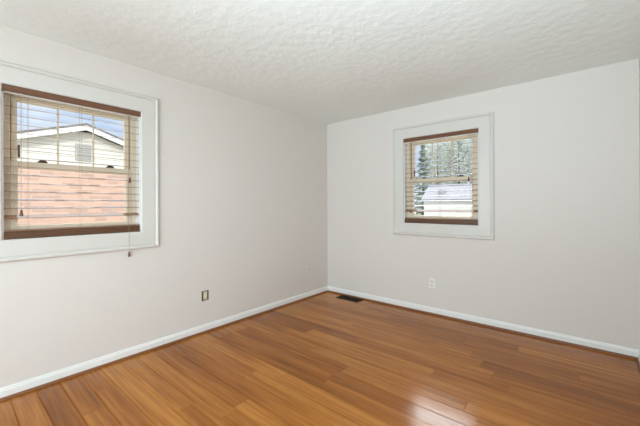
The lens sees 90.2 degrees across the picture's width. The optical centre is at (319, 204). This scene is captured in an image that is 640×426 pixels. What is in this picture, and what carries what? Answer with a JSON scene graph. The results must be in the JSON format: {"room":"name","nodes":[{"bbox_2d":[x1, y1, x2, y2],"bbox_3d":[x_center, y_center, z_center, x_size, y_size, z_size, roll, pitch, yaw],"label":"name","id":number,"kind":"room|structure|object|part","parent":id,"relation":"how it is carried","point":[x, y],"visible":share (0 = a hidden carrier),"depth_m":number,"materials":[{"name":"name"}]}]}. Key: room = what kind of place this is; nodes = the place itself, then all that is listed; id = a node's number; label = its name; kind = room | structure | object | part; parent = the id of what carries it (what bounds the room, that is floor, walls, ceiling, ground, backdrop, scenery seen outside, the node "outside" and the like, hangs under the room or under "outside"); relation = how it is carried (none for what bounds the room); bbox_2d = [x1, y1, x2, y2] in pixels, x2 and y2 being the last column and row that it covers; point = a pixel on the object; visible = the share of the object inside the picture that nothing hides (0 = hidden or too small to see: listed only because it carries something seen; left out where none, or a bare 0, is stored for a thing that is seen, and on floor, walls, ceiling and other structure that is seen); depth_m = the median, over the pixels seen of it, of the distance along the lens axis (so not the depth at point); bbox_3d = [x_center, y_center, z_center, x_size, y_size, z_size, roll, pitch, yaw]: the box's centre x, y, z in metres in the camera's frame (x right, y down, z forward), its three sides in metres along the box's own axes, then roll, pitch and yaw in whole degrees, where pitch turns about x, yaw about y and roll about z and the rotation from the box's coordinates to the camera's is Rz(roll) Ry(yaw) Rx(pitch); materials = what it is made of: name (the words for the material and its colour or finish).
{"room":"empty bedroom","nodes":[
{"label":"empty bedroom","id":0,"kind":"room"},
{"bbox_2d":[0,26,327,387],"bbox_3d":[-1.881,0.051,2.428,0.145,2.440,6.290,0,0,40],"label":"wall","id":1,"kind":"structure","parent":0,"point":[243,183],"depth_m":3.02,"materials":[{"name":"white paint"}]},
{"bbox_2d":[0,60,158,262],"bbox_3d":[-1.849,-0.282,2.442,0.167,1.313,1.135,0,0,40],"label":"window","id":2,"kind":"structure","parent":1,"relation":"in","point":[146,142],"depth_m":2.43,"materials":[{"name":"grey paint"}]},
{"bbox_3d":[-1.898,-0.506,2.482,0.030,0.499,0.738,0,0,40],"label":"sash","id":3,"kind":"part","parent":2,"relation":"part of","materials":[{"name":"beige plastic"}]},
{"bbox_3d":[-1.887,-0.281,2.473,0.069,1.028,0.850,0,0,40],"label":"frame","id":4,"kind":"part","parent":2,"relation":"part of","materials":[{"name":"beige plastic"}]},
{"bbox_3d":[-1.872,-0.058,2.462,0.029,0.490,0.748,0,0,40],"label":"sash","id":5,"kind":"part","parent":2,"relation":"part of","materials":[{"name":"beige plastic"}]},
{"bbox_2d":[2,83,140,256],"bbox_3d":[-1.809,-0.182,2.408,0.096,1.221,0.844,0,0,40],"label":"window blind","id":6,"kind":"object","parent":2,"relation":"attached to","point":[7,89],"visible":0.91,"depth_m":2.35,"materials":[{"name":"beige wood"}]},
{"bbox_3d":[-2.006,-0.362,2.139,0.031,0.771,0.008,0,0,40],"label":"pull cord","id":7,"kind":"part","parent":6,"relation":"part of","materials":[{"name":"beige fabric"}]},
{"bbox_3d":[-2.010,-0.282,2.198,0.055,0.921,0.002,0,0,40],"label":"ladder cord","id":8,"kind":"part","parent":6,"relation":"part of","materials":[{"name":"beige fabric"}]},
{"bbox_3d":[-1.820,0.203,2.418,0.055,0.048,0.825,0,0,40],"label":"rail","id":9,"kind":"part","parent":6,"relation":"part of","materials":[{"name":"brown wood"}]},
{"bbox_3d":[-1.819,-0.282,2.425,0.055,0.921,0.002,0,0,40],"label":"ladder cord","id":10,"kind":"part","parent":6,"relation":"part of","materials":[{"name":"beige fabric"}]},
{"bbox_3d":[-1.601,-0.283,2.683,0.055,0.921,0.002,0,0,40],"label":"ladder cord","id":11,"kind":"part","parent":6,"relation":"part of","materials":[{"name":"beige fabric"}]},
{"bbox_3d":[-1.582,-0.492,2.642,0.031,0.514,0.002,0,0,40],"label":"pull cord","id":12,"kind":"part","parent":6,"relation":"part of","materials":[{"name":"beige fabric"}]},
{"bbox_2d":[0,286,327,397],"bbox_3d":[-1.816,1.230,2.376,0.012,0.078,5.999,0,0,40],"label":"baseboard","id":13,"kind":"structure","parent":1,"relation":"attached to","point":[36,381],"depth_m":2.67,"materials":[{"name":"white paint"}]},
{"bbox_2d":[0,290,327,401],"bbox_3d":[-1.805,1.260,2.367,0.016,0.018,5.973,0,0,40],"label":"trim","id":14,"kind":"structure","parent":1,"relation":"attached to","point":[254,315],"depth_m":2.66,"materials":[{"name":"white wood"}]},
{"bbox_2d":[202,290,208,300],"bbox_3d":[-1.142,0.905,3.179,0.012,0.096,0.072,0,0,40],"label":"wall outlet","id":15,"kind":"object","parent":1,"relation":"attached to","point":[205,294],"visible":1,"depth_m":3.17,"materials":[{"name":"brown"}]},
{"bbox_2d":[0,292,639,425],"bbox_3d":[-0.581,1.365,1.335,3.534,0.200,6.290,0,0,40],"label":"floor","id":16,"kind":"structure","parent":0,"point":[324,359],"depth_m":2.29,"materials":[{"name":"brown wood"}]},
{"bbox_2d":[336,295,362,301],"bbox_3d":[0.397,1.259,4.289,0.348,0.006,0.150,0,0,40],"label":"floor vent","id":17,"kind":"object","parent":16,"relation":"in","point":[344,297],"visible":1,"depth_m":4.28,"materials":[{"name":"brown metal"}]},
{"bbox_2d":[0,0,639,123],"bbox_3d":[-0.590,-1.275,1.336,3.534,0.200,6.290,0,0,40],"label":"ceiling","id":18,"kind":"structure","parent":0,"point":[322,61],"depth_m":2.29,"materials":[{"name":"white paint"}]},
{"bbox_2d":[327,59,639,349],"bbox_3d":[1.394,0.039,3.685,3.244,2.440,0.145,0,0,40],"label":"wall","id":19,"kind":"structure","parent":0,"point":[563,257],"depth_m":3.08,"materials":[{"name":"white paint"}]},
{"bbox_2d":[429,278,434,288],"bbox_3d":[1.290,0.904,3.675,0.072,0.112,0.008,0,0,40],"label":"wall outlet","id":20,"kind":"object","parent":19,"relation":"attached to","point":[431,280],"visible":1,"depth_m":3.67,"materials":[{"name":"white plastic"}]},
{"bbox_2d":[392,112,494,239],"bbox_3d":[1.385,-0.293,3.672,1.135,1.313,0.167,0,0,40],"label":"window","id":21,"kind":"structure","parent":19,"relation":"in","point":[484,122],"depth_m":3.57,"materials":[{"name":"grey paint"}]},
{"bbox_2d":[403,128,477,224],"bbox_3d":[1.351,-0.294,3.631,0.844,1.020,0.096,0,0,40],"label":"window blind","id":22,"kind":"object","parent":21,"relation":"attached to","point":[472,221],"visible":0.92,"depth_m":3.61,"materials":[{"name":"beige wood"}]},
{"bbox_3d":[1.363,0.192,3.644,0.825,0.048,0.055,0,0,40],"label":"rail","id":23,"kind":"part","parent":22,"relation":"part of","materials":[{"name":"brown wood"}]},
{"bbox_3d":[1.416,-0.293,3.709,0.850,1.028,0.069,0,0,40],"label":"frame","id":24,"kind":"part","parent":21,"relation":"part of","materials":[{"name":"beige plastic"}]},
{"bbox_3d":[1.405,-0.069,3.695,0.748,0.490,0.029,0,0,40],"label":"sash","id":25,"kind":"part","parent":21,"relation":"part of","materials":[{"name":"beige plastic"}]},
{"bbox_3d":[1.424,-0.518,3.720,0.738,0.499,0.030,0,0,40],"label":"sash","id":26,"kind":"part","parent":21,"relation":"part of","materials":[{"name":"beige plastic"}]},
{"bbox_2d":[328,290,636,359],"bbox_3d":[1.338,1.249,3.613,3.216,0.018,0.016,0,0,40],"label":"trim","id":27,"kind":"structure","parent":19,"relation":"attached to","point":[444,316],"depth_m":3.19,"materials":[{"name":"white wood"}]},
{"bbox_2d":[328,286,638,356],"bbox_3d":[1.348,1.219,3.624,3.242,0.078,0.012,0,0,40],"label":"baseboard","id":28,"kind":"structure","parent":19,"relation":"attached to","point":[543,333],"depth_m":3.19,"materials":[{"name":"white paint"}]},
{"bbox_2d":[639,57,639,219],"bbox_3d":[0.710,0.040,0.244,0.145,2.440,6.290,0,0,40],"label":"wall","id":29,"kind":"structure","parent":0,"point":[639,57],"depth_m":2.57,"materials":[{"name":"white paint"}]},
{"bbox_2d":[635,357,639,372],"bbox_3d":[0.643,1.251,0.304,0.016,0.018,5.973,0,0,40],"label":"trim","id":30,"kind":"structure","parent":29,"relation":"attached to","point":[636,359],"depth_m":2.49,"materials":[{"name":"white wood"}]},
{"label":"outside","id":31,"kind":"structure","parent":0,"visible":0},
{"bbox_3d":[4.754,1.986,33.458,150.000,0.300,170.000,0,0,40],"label":"ground","id":32,"kind":"structure","parent":31,"visible":0},
{"bbox_2d":[17,123,124,224],"bbox_3d":[-7.942,0.120,9.170,8.495,3.510,7.500,0,0,40],"label":"house","id":33,"kind":"structure","parent":32,"relation":"on","point":[43,132],"depth_m":6.39,"materials":[{"name":"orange brick"}]},
{"bbox_2d":[75,143,91,160],"bbox_3d":[-4.831,-1.073,6.525,0.030,0.330,0.280,0,0,40],"label":"gable vent","id":34,"kind":"object","parent":33,"relation":"attached to","point":[86,152],"depth_m":6.53,"materials":[{"name":"grey"}]},
{"bbox_2d":[414,145,431,214],"bbox_3d":[18.948,-5.306,58.370,5.875,14.206,6.029,0,0,-17],"label":"conifer tree","id":35,"kind":"object","parent":32,"relation":"on","point":[422,152],"visible":0.51,"depth_m":57.80,"materials":[{"name":"green plant"}]},
{"bbox_2d":[422,141,453,184],"bbox_3d":[24.448,-6.272,66.486,6.804,16.100,6.778,0,0,40],"label":"leafy tree","id":36,"kind":"object","parent":32,"relation":"on","point":[439,162],"visible":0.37,"depth_m":65.71,"materials":[{"name":"green plant"}]},
{"bbox_2d":[421,183,471,216],"bbox_3d":[21.061,-0.694,48.399,9.100,4.950,7.120,0,0,40],"label":"house","id":37,"kind":"structure","parent":32,"relation":"on","point":[438,187],"depth_m":47.02,"materials":[{"name":"white"}]},
{"bbox_2d":[441,138,472,184],"bbox_3d":[25.165,-6.008,58.076,6.156,15.563,6.228,0,0,40],"label":"leafy tree","id":38,"kind":"object","parent":32,"relation":"on","point":[458,146],"visible":0.6,"depth_m":57.14,"materials":[{"name":"green plant"}]}
]}

